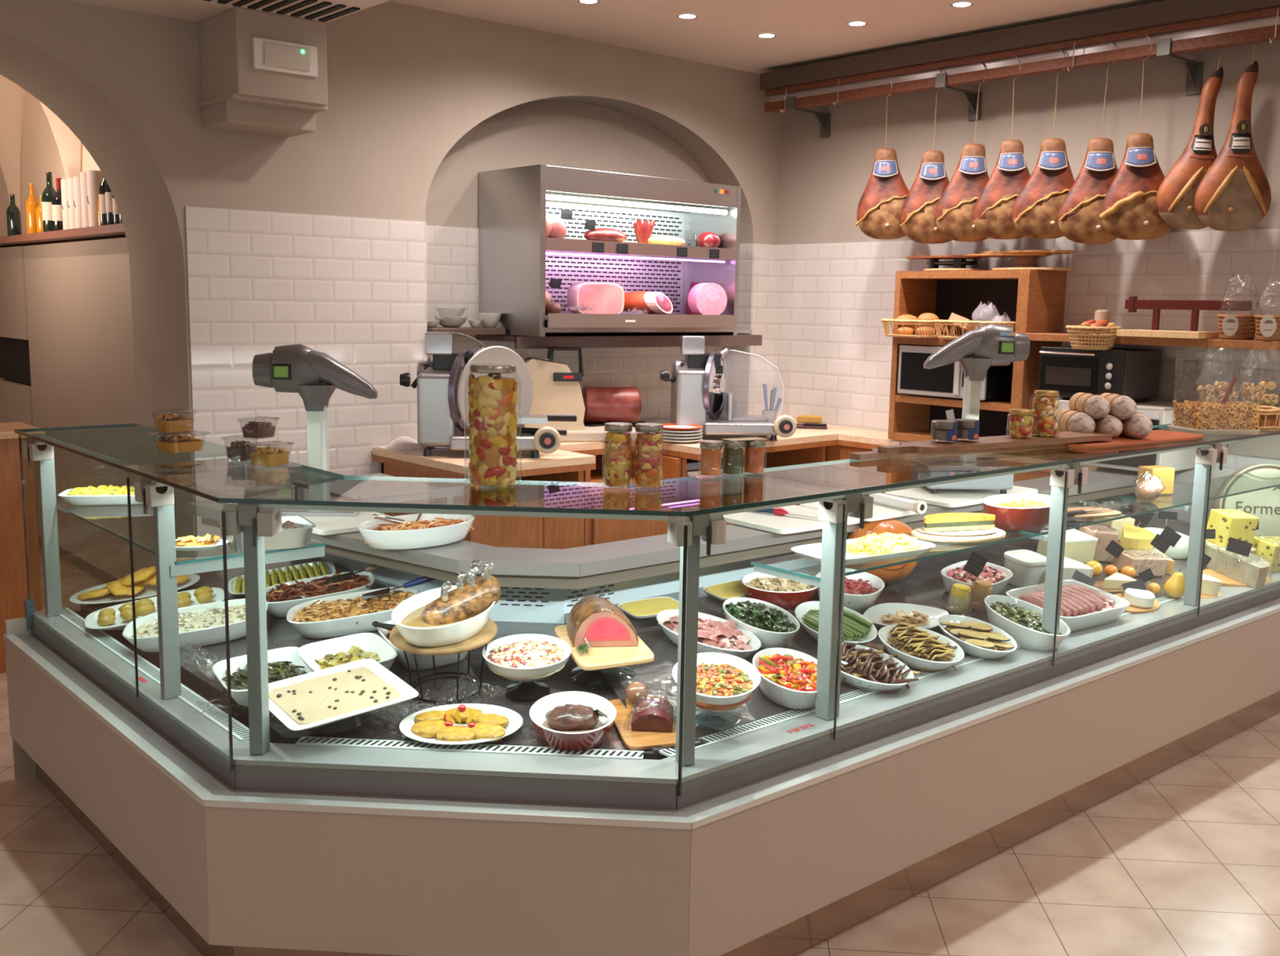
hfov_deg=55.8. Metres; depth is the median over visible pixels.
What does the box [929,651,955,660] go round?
strip
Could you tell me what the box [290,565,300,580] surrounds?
pickle
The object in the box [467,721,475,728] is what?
cherry tomato
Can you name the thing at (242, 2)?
ceiling vent
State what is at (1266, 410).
wicker basket
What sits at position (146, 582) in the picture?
cutlet
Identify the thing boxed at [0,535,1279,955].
floor
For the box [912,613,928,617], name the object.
slice
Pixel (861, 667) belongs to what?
grilled radicchio
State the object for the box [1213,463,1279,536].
sign
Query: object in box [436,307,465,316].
shallow bowl
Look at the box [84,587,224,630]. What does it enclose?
oval plate
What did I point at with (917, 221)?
ham
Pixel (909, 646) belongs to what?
strip
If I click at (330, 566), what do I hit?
rectangular plate
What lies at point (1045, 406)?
pickle jar
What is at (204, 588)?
fritter
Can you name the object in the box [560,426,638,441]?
tray
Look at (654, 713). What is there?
meat
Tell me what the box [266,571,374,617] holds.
baking dish
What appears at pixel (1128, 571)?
orange
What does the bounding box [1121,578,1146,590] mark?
price card
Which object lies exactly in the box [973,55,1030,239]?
ham
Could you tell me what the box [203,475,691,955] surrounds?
display case
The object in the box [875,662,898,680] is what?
grilled radicchio
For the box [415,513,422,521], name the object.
serving fork
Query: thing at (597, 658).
board
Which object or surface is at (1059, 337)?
wall shelf
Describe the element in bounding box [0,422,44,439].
countertop
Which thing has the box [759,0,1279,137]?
rail
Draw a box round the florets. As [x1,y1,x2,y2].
[846,532,921,555]
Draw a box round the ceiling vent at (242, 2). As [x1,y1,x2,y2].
[203,0,359,22]
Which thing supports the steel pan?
on the display case at (119, 733)
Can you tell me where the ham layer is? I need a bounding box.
[1017,598,1115,617]
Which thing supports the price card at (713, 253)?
attached to the display case at (517, 261)
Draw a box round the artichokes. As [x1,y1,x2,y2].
[314,644,381,669]
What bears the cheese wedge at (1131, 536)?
on the display case at (809, 825)
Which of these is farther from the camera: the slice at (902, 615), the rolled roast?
the slice at (902, 615)
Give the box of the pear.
[1164,568,1185,598]
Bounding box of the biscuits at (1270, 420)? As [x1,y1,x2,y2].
[1255,412,1279,426]
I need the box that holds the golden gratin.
[291,590,413,623]
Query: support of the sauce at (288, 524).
in the steel pan
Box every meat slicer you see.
[399,332,577,457]
[521,346,638,441]
[660,335,796,440]
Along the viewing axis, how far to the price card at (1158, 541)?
4.80 m
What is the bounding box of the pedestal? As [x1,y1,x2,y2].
[1013,255,1040,267]
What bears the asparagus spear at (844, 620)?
in the oval plate at (802, 609)
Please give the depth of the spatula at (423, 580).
3.72 m
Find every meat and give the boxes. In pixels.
[545,703,599,731]
[546,214,552,237]
[547,215,567,238]
[583,227,626,241]
[627,687,676,732]
[648,235,685,245]
[696,231,720,247]
[844,577,878,604]
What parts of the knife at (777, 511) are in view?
handle, blade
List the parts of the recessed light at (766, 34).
bulb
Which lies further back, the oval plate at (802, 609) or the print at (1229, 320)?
the print at (1229, 320)
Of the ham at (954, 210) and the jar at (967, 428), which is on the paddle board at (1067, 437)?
the jar at (967, 428)
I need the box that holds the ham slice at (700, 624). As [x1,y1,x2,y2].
[676,622,713,630]
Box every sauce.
[268,666,402,728]
[282,520,303,528]
[541,719,604,731]
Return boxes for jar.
[464,363,521,488]
[602,422,633,488]
[632,422,664,488]
[697,440,724,476]
[722,439,746,474]
[743,439,766,473]
[930,419,957,443]
[942,583,973,616]
[953,418,979,441]
[969,579,994,610]
[1006,408,1035,439]
[1029,390,1062,437]
[1093,309,1110,333]
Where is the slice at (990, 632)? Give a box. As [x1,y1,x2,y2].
[971,629,1000,635]
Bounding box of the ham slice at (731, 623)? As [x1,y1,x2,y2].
[715,619,743,637]
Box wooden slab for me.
[1115,329,1218,338]
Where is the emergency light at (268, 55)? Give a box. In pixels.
[252,36,317,77]
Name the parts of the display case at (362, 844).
post, kick plate, sill trim, panel, glass, light rail, panel, glass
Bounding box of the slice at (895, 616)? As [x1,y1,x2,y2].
[892,615,903,619]
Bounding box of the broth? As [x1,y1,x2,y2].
[400,605,482,627]
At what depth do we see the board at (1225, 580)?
4.87 m
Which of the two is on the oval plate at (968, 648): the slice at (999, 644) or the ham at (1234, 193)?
the slice at (999, 644)
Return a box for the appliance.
[1057,397,1196,471]
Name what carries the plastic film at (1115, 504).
on the display case at (809, 825)
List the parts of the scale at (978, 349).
screen frame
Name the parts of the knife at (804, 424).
handle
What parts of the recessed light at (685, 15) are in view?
bulb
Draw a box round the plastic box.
[1167,350,1264,435]
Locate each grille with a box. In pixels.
[58,608,248,741]
[295,736,645,759]
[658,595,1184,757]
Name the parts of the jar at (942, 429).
lid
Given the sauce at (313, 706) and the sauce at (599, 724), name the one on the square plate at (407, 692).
the sauce at (313, 706)
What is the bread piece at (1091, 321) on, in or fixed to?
in the wicker basket at (1078, 345)
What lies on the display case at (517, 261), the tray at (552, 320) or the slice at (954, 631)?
the tray at (552, 320)
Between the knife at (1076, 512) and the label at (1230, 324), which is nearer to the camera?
the knife at (1076, 512)
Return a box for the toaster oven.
[1038,346,1161,402]
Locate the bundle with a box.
[633,219,655,243]
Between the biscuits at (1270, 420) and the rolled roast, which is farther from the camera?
the biscuits at (1270, 420)
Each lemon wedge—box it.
[445,710,455,723]
[454,706,461,723]
[466,707,474,723]
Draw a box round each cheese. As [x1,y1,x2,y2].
[1079,521,1120,562]
[1112,547,1169,576]
[1123,587,1155,608]
[1137,465,1174,494]
[1143,527,1189,559]
[1200,573,1221,596]
[1206,508,1258,546]
[1252,533,1279,573]
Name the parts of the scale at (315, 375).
screen frame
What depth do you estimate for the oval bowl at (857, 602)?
4.01 m
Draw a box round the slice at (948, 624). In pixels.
[940,622,970,628]
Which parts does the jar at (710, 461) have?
lid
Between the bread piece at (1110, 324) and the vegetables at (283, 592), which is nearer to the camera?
the vegetables at (283, 592)
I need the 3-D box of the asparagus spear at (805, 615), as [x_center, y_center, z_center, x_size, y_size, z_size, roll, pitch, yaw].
[0.566,0.456,3.743,0.013,0.037,0.170,-5,10,-37]
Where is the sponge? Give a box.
[796,414,822,423]
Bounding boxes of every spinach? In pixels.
[222,661,307,697]
[721,600,796,640]
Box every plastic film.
[179,644,223,682]
[197,697,379,719]
[308,721,546,744]
[382,674,506,720]
[564,303,595,311]
[617,715,737,734]
[627,307,648,313]
[654,664,753,693]
[685,233,698,246]
[1017,577,1117,611]
[1079,500,1133,509]
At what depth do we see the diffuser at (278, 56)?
5.04 m
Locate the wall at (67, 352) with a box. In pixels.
[0,237,142,579]
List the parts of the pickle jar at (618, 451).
lid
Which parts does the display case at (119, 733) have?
panel, post, glass, panel, sill trim, light rail, kick plate, post, glass, panel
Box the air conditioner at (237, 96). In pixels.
[198,6,328,137]
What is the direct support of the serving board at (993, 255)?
on the pedestal
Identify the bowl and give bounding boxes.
[391,585,494,647]
[426,320,439,327]
[434,315,467,327]
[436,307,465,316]
[468,320,481,327]
[476,312,501,327]
[482,633,571,700]
[671,652,760,711]
[814,568,884,613]
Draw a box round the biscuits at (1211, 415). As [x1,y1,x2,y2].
[1171,400,1260,429]
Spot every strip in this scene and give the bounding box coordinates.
[888,622,915,633]
[888,629,906,636]
[889,625,915,637]
[894,626,927,639]
[894,631,929,641]
[896,635,912,642]
[901,633,939,644]
[902,636,934,649]
[904,642,920,649]
[909,638,946,650]
[912,642,946,652]
[914,647,932,653]
[918,645,953,656]
[924,648,953,659]
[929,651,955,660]
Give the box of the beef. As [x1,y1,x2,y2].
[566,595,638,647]
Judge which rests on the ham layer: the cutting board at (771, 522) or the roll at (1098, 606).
the roll at (1098, 606)
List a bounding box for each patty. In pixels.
[411,719,445,737]
[414,710,446,722]
[435,725,475,741]
[447,706,482,720]
[471,713,509,727]
[471,722,506,742]
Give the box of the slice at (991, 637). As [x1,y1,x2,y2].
[984,634,1010,641]
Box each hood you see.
[306,350,377,399]
[923,328,986,368]
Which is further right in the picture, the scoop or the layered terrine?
the scoop
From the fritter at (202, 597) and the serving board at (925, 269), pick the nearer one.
the fritter at (202, 597)
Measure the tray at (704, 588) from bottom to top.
0.040 m
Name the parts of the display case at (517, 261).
panel, hanging frame, panel, header panel, panel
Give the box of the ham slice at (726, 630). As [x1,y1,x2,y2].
[700,619,737,637]
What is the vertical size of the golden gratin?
0.099 m
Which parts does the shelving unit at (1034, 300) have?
panel, shelf, panel, shelf, panel, panel, panel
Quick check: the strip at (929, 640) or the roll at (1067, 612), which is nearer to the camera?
the strip at (929, 640)
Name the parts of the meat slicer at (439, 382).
clamp knob, blade, plate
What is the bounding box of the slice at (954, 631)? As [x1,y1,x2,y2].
[949,628,979,636]
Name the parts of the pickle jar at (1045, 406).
lid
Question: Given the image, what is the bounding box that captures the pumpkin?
[846,518,919,583]
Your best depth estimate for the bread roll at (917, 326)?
6.55 m
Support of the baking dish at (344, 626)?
on the display case at (119, 733)
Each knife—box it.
[754,507,818,519]
[803,422,848,426]
[1066,509,1116,515]
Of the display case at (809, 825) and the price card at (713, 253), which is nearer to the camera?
the display case at (809, 825)
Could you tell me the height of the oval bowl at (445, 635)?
0.100 m
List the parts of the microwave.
door handle, control panel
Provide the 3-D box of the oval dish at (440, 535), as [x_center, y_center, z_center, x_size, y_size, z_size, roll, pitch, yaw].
[-0.691,0.166,3.755,0.400,0.064,0.244,-7,12,-44]
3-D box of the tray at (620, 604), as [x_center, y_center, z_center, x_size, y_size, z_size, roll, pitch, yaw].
[0.039,0.412,3.791,0.216,0.040,0.119,-5,10,-36]
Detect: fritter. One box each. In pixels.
[97,608,115,618]
[97,613,115,626]
[118,602,137,612]
[120,608,137,620]
[135,598,155,607]
[135,603,155,616]
[177,591,191,599]
[177,597,191,608]
[193,586,213,596]
[195,591,212,604]
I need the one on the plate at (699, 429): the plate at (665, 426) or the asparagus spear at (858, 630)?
the plate at (665, 426)
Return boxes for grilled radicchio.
[841,642,856,656]
[841,644,856,661]
[841,648,862,665]
[844,648,874,667]
[849,651,876,668]
[856,653,875,674]
[860,655,884,674]
[865,658,889,677]
[872,661,891,678]
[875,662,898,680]
[880,665,902,683]
[887,667,902,684]
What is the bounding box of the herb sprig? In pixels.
[574,643,588,655]
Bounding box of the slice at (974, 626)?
[962,622,992,631]
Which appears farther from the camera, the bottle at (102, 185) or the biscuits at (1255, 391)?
the bottle at (102, 185)
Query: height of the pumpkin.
0.233 m
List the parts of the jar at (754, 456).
lid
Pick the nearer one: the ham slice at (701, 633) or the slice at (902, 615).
the ham slice at (701, 633)
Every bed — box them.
[657,615,751,657]
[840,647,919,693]
[880,609,928,626]
[881,634,957,671]
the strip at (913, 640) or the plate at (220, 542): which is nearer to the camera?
the plate at (220, 542)
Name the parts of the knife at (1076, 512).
handle, blade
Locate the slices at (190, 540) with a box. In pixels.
[175,533,220,546]
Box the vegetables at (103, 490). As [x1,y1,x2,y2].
[66,484,134,495]
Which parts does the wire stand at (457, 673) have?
wire leg, wire leg, wire leg, wire leg, wire leg, wire leg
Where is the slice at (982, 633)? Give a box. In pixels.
[978,631,1005,637]
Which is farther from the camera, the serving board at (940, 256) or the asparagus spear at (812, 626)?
the serving board at (940, 256)
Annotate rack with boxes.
[1124,296,1252,331]
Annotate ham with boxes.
[567,282,624,314]
[622,290,672,313]
[647,297,673,314]
[854,75,909,239]
[899,68,951,244]
[934,62,989,241]
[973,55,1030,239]
[1011,48,1075,239]
[1057,41,1118,244]
[1099,34,1173,239]
[1155,48,1223,229]
[1194,42,1271,231]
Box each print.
[1226,319,1235,329]
[1263,320,1273,330]
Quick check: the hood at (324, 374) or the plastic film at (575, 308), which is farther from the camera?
the plastic film at (575, 308)
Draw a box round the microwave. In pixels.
[897,345,1013,400]
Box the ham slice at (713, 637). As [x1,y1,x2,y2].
[702,633,725,647]
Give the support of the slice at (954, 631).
on the aubergine under layer
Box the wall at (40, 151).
[0,91,100,378]
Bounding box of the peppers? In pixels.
[756,653,817,691]
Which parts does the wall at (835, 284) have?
tile panel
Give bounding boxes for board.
[281,511,391,535]
[389,617,497,655]
[554,624,653,670]
[608,695,675,750]
[723,505,859,533]
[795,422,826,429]
[799,501,918,521]
[849,443,1068,460]
[877,431,1112,453]
[884,485,1037,507]
[906,254,982,259]
[923,268,986,271]
[962,253,1051,257]
[980,249,1076,254]
[991,267,1073,271]
[1066,506,1121,517]
[1068,430,1204,448]
[1093,581,1124,593]
[1113,592,1159,613]
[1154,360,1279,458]
[1200,591,1222,598]
[1202,568,1271,586]
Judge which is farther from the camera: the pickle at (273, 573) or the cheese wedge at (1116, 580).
the cheese wedge at (1116, 580)
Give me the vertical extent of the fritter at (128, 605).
0.037 m
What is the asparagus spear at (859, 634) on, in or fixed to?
in the oval plate at (802, 609)
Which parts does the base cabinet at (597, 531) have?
door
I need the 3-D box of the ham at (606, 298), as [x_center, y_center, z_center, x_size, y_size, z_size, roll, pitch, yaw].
[-0.243,-0.976,6.601,0.270,0.176,0.226,-1,9,-17]
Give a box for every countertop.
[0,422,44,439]
[372,447,595,479]
[557,441,635,455]
[662,428,836,460]
[795,421,1105,471]
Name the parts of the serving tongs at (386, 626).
arm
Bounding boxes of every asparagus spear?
[801,617,818,626]
[801,621,818,631]
[803,614,844,636]
[804,613,848,636]
[806,612,853,636]
[808,610,857,636]
[809,609,862,636]
[817,609,865,635]
[843,608,872,626]
[843,610,870,626]
[843,614,870,630]
[843,615,868,631]
[843,617,867,632]
[843,619,866,633]
[844,635,853,639]
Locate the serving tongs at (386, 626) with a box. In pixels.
[372,621,395,631]
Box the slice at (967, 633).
[957,631,989,639]
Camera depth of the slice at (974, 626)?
3.87 m
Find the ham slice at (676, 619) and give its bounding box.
[668,616,706,625]
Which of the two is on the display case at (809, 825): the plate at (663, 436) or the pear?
the pear
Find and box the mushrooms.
[745,577,815,594]
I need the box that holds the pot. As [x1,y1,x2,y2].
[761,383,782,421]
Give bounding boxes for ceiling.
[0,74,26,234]
[40,101,82,178]
[69,0,390,22]
[390,0,1169,74]
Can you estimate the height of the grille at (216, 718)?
0.007 m
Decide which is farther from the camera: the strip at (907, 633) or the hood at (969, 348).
the hood at (969, 348)
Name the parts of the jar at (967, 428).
lid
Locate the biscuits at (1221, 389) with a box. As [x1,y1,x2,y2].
[1196,380,1238,402]
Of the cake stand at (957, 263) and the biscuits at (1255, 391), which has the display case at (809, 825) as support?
the biscuits at (1255, 391)
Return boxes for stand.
[403,643,488,703]
[570,666,631,681]
[583,420,645,427]
[926,257,979,268]
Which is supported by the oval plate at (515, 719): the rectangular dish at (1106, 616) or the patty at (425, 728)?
the patty at (425, 728)
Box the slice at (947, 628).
[944,626,969,631]
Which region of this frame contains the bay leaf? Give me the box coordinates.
[593,709,607,718]
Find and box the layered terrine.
[923,512,995,532]
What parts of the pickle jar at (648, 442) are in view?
lid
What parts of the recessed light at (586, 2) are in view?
bulb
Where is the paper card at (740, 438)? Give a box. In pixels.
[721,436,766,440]
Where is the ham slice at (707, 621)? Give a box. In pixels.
[674,619,711,628]
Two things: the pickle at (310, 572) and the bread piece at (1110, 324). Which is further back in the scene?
the bread piece at (1110, 324)
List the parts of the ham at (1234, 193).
bone knob, label cord, white panel, hanging cord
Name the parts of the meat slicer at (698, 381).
clamp knob, blade, plate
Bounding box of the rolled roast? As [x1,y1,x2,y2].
[420,559,500,625]
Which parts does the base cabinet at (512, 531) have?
door, door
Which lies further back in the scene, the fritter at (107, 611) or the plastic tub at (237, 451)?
the fritter at (107, 611)
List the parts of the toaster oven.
door handle, glass door, knob, knob, knob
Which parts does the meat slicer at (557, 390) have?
handle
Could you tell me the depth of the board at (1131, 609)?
4.37 m
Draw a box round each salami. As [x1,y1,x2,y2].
[545,290,551,306]
[545,302,561,315]
[684,282,700,314]
[1057,408,1095,432]
[1068,392,1110,419]
[1093,413,1122,437]
[1100,392,1137,419]
[1120,412,1152,438]
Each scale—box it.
[252,343,377,471]
[923,323,1030,493]
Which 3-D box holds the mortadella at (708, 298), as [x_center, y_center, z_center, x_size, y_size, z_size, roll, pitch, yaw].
[0.390,-1.031,6.999,0.196,0.195,0.140,-2,9,-21]
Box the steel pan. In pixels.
[218,515,315,551]
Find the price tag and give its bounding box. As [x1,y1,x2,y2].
[945,408,955,420]
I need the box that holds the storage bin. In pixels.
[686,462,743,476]
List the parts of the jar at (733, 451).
lid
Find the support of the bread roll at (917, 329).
in the wicker basket at (885, 322)
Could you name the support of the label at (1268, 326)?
attached to the wicker basket at (1259, 336)
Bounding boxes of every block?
[313,713,365,734]
[1036,528,1097,563]
[1092,514,1134,539]
[1204,540,1256,555]
[1205,545,1275,588]
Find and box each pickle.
[234,575,241,593]
[241,576,244,592]
[265,570,270,587]
[271,568,277,585]
[276,568,285,582]
[284,566,292,582]
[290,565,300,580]
[298,564,306,578]
[304,563,315,577]
[312,561,320,576]
[319,560,328,575]
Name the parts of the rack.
post, rail, post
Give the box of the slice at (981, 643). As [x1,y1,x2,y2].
[964,638,995,648]
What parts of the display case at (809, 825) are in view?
post, glass, post, panel, glass, sill trim, panel, light rail, kick plate, post, glass, glass, post, glass, shelf glass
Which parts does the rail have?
wooden rail, wooden rail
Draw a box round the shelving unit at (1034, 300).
[888,269,1066,441]
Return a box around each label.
[1222,313,1238,335]
[1259,314,1276,337]
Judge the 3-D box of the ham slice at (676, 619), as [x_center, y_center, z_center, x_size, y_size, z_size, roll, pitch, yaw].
[0.146,0.428,3.595,0.111,0.047,0.066,8,11,41]
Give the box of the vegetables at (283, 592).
[266,570,372,602]
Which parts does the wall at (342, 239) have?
tile panel, tile panel, tile panel, tile panel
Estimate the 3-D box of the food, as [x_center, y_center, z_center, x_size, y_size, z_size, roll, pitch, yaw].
[1.254,0.110,3.972,0.192,0.061,0.310,8,11,40]
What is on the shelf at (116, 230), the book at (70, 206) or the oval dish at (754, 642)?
the book at (70, 206)
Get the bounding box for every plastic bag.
[1133,470,1165,501]
[1194,347,1242,402]
[1219,266,1259,333]
[1237,344,1279,406]
[1256,279,1279,335]
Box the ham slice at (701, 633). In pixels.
[697,628,724,643]
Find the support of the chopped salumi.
in the dish at (999, 586)
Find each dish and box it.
[122,598,268,652]
[212,646,320,707]
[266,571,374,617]
[286,586,419,638]
[297,632,397,671]
[357,513,474,549]
[377,619,468,670]
[529,691,616,751]
[656,608,761,658]
[722,597,799,648]
[741,571,817,608]
[752,647,817,709]
[940,560,1013,595]
[982,493,1050,530]
[984,595,1070,651]
[1005,579,1130,631]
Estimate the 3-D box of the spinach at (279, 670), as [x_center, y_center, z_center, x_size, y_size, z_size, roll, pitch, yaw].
[-1.000,0.537,3.213,0.227,0.064,0.218,-6,11,-40]
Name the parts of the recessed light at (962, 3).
bulb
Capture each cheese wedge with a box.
[1044,556,1093,582]
[1102,572,1136,589]
[1119,523,1155,550]
[1151,548,1175,573]
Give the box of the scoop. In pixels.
[1217,376,1237,404]
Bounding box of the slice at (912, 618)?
[906,616,922,620]
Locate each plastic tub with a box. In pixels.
[221,434,257,460]
[1004,549,1046,587]
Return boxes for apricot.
[1146,582,1160,594]
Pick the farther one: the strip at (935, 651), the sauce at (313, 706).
the strip at (935, 651)
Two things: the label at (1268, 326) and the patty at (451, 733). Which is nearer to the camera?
the patty at (451, 733)
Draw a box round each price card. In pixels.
[548,277,561,302]
[560,208,572,237]
[584,218,595,239]
[592,242,604,253]
[617,243,627,253]
[677,247,687,257]
[709,248,719,258]
[962,551,987,578]
[1071,569,1096,586]
[1104,539,1124,559]
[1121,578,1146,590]
[1135,506,1154,527]
[1137,568,1155,587]
[1150,533,1171,554]
[1158,511,1177,525]
[1160,525,1181,547]
[1186,553,1211,569]
[1204,528,1215,546]
[1225,537,1253,559]
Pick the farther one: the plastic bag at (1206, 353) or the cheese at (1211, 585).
the plastic bag at (1206, 353)
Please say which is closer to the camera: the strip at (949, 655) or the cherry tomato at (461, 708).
the cherry tomato at (461, 708)
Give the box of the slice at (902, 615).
[897,613,913,617]
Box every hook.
[780,86,787,112]
[832,78,839,105]
[1066,39,1075,71]
[1268,6,1279,43]
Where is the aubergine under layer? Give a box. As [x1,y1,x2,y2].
[946,628,1005,657]
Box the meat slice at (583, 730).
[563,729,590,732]
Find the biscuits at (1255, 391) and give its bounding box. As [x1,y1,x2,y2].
[1239,381,1278,406]
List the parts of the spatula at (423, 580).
blade, handle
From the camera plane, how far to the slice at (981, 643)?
3.74 m
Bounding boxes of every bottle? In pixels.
[6,194,21,235]
[25,182,39,233]
[35,195,43,232]
[41,171,56,231]
[51,177,62,231]
[97,200,100,226]
[98,177,106,225]
[105,181,114,224]
[112,195,119,223]
[118,209,122,223]
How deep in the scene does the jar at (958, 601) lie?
4.10 m
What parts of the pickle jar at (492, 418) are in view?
lid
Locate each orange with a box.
[1085,560,1102,577]
[1103,564,1118,576]
[1120,565,1135,577]
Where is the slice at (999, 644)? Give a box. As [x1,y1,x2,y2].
[983,639,1013,648]
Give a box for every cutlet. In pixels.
[76,586,111,599]
[105,577,123,588]
[108,580,144,595]
[121,565,155,586]
[139,573,155,585]
[149,574,189,586]
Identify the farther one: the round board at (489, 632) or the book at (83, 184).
the book at (83, 184)
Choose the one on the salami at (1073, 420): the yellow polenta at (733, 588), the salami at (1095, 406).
the salami at (1095, 406)
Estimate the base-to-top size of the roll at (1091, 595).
0.058 m
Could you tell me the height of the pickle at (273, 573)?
0.028 m
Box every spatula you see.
[325,564,385,582]
[361,576,436,599]
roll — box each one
[869,493,927,514]
[895,314,917,326]
[897,326,914,334]
[910,322,922,332]
[916,326,935,335]
[917,312,938,326]
[931,322,945,333]
[1019,593,1063,616]
[1026,592,1071,617]
[1031,591,1078,616]
[1037,590,1084,614]
[1061,591,1089,613]
[1062,585,1106,608]
[1062,586,1102,610]
[1062,587,1095,612]
[1075,584,1115,607]
[1134,480,1161,500]
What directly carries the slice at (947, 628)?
on the slice at (954, 631)
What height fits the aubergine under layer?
0.058 m
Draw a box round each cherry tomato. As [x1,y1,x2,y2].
[444,720,453,726]
[457,704,466,712]
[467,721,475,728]
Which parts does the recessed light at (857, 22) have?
bulb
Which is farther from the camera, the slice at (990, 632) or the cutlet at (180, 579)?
the cutlet at (180, 579)
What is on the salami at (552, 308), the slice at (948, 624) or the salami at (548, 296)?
the salami at (548, 296)
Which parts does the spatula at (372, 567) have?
blade, handle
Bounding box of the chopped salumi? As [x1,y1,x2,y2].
[946,564,1006,584]
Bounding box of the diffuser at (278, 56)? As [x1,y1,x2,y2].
[263,41,310,71]
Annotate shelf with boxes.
[0,222,125,247]
[426,326,505,334]
[545,237,735,259]
[737,329,752,333]
[1024,333,1279,350]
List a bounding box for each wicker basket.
[880,318,955,337]
[933,319,1015,339]
[1065,324,1121,350]
[1217,313,1255,339]
[1253,314,1279,341]
[1254,404,1279,430]
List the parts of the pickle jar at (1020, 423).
lid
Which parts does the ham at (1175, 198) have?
bone knob, label cord, white panel, hanging cord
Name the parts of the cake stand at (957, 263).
leg, leg, leg, leg, leg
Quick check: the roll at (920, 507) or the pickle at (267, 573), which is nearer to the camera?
the pickle at (267, 573)
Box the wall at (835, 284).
[772,40,1279,525]
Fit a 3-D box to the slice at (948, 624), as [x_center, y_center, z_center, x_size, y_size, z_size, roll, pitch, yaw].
[1.010,0.471,3.870,0.097,0.011,0.047,2,8,9]
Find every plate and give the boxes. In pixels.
[69,573,199,604]
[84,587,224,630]
[175,537,228,551]
[228,560,335,595]
[268,658,418,730]
[281,509,360,516]
[399,703,523,745]
[661,431,702,436]
[662,423,702,430]
[662,428,702,433]
[662,434,702,439]
[662,437,702,442]
[795,600,877,645]
[840,642,914,692]
[862,602,949,630]
[878,624,964,671]
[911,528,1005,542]
[917,526,999,536]
[937,614,1017,659]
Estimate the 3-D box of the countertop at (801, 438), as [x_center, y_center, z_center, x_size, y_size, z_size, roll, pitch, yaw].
[0.447,-0.223,6.904,1.165,0.065,0.895,-6,11,-41]
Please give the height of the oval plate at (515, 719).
0.044 m
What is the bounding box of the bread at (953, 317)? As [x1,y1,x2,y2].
[948,312,982,330]
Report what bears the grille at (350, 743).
attached to the display case at (362, 844)
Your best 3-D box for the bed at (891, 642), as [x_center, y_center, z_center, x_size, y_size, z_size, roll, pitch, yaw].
[0.863,0.526,3.686,0.233,0.062,0.236,5,9,24]
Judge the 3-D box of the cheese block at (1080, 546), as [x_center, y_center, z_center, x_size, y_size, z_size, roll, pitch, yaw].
[1.731,0.279,4.901,0.195,0.129,0.143,-3,9,-27]
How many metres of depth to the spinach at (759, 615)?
3.66 m
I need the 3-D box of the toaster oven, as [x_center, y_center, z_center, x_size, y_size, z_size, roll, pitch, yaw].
[2.213,-0.505,5.846,0.396,0.248,0.430,-6,11,-41]
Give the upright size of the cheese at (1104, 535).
0.154 m
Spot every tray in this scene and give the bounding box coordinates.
[57,488,143,505]
[545,313,737,327]
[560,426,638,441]
[617,596,679,621]
[702,579,745,602]
[791,537,935,564]
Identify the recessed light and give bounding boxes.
[576,0,600,4]
[675,12,698,18]
[755,31,777,38]
[845,19,869,26]
[949,0,974,7]
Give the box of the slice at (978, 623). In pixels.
[960,621,991,626]
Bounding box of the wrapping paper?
[376,435,450,453]
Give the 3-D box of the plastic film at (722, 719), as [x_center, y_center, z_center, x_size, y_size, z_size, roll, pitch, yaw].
[0.095,0.613,3.040,0.300,0.034,0.105,2,8,4]
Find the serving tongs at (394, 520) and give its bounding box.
[371,514,413,524]
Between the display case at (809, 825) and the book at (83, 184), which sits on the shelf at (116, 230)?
the book at (83, 184)
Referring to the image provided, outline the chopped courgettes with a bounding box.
[990,601,1062,635]
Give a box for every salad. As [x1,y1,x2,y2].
[131,604,245,637]
[487,639,565,679]
[696,662,753,711]
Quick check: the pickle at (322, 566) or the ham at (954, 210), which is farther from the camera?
the ham at (954, 210)
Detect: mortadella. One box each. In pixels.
[581,386,641,422]
[687,282,727,315]
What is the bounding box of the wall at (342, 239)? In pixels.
[0,0,781,568]
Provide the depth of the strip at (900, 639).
3.69 m
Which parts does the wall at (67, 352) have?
door panel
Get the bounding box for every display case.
[3,423,494,955]
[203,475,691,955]
[475,164,762,349]
[564,415,1279,955]
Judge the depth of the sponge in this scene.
7.42 m
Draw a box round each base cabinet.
[0,422,44,673]
[381,462,584,549]
[583,451,680,546]
[662,445,826,524]
[825,444,1050,493]
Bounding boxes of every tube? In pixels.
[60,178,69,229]
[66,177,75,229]
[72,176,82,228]
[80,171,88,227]
[86,169,103,226]
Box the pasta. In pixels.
[364,516,474,544]
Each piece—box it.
[625,680,648,702]
[1079,319,1096,329]
[1080,322,1091,334]
[1089,320,1108,331]
[1094,322,1115,334]
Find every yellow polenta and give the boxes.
[621,597,679,617]
[706,580,745,600]

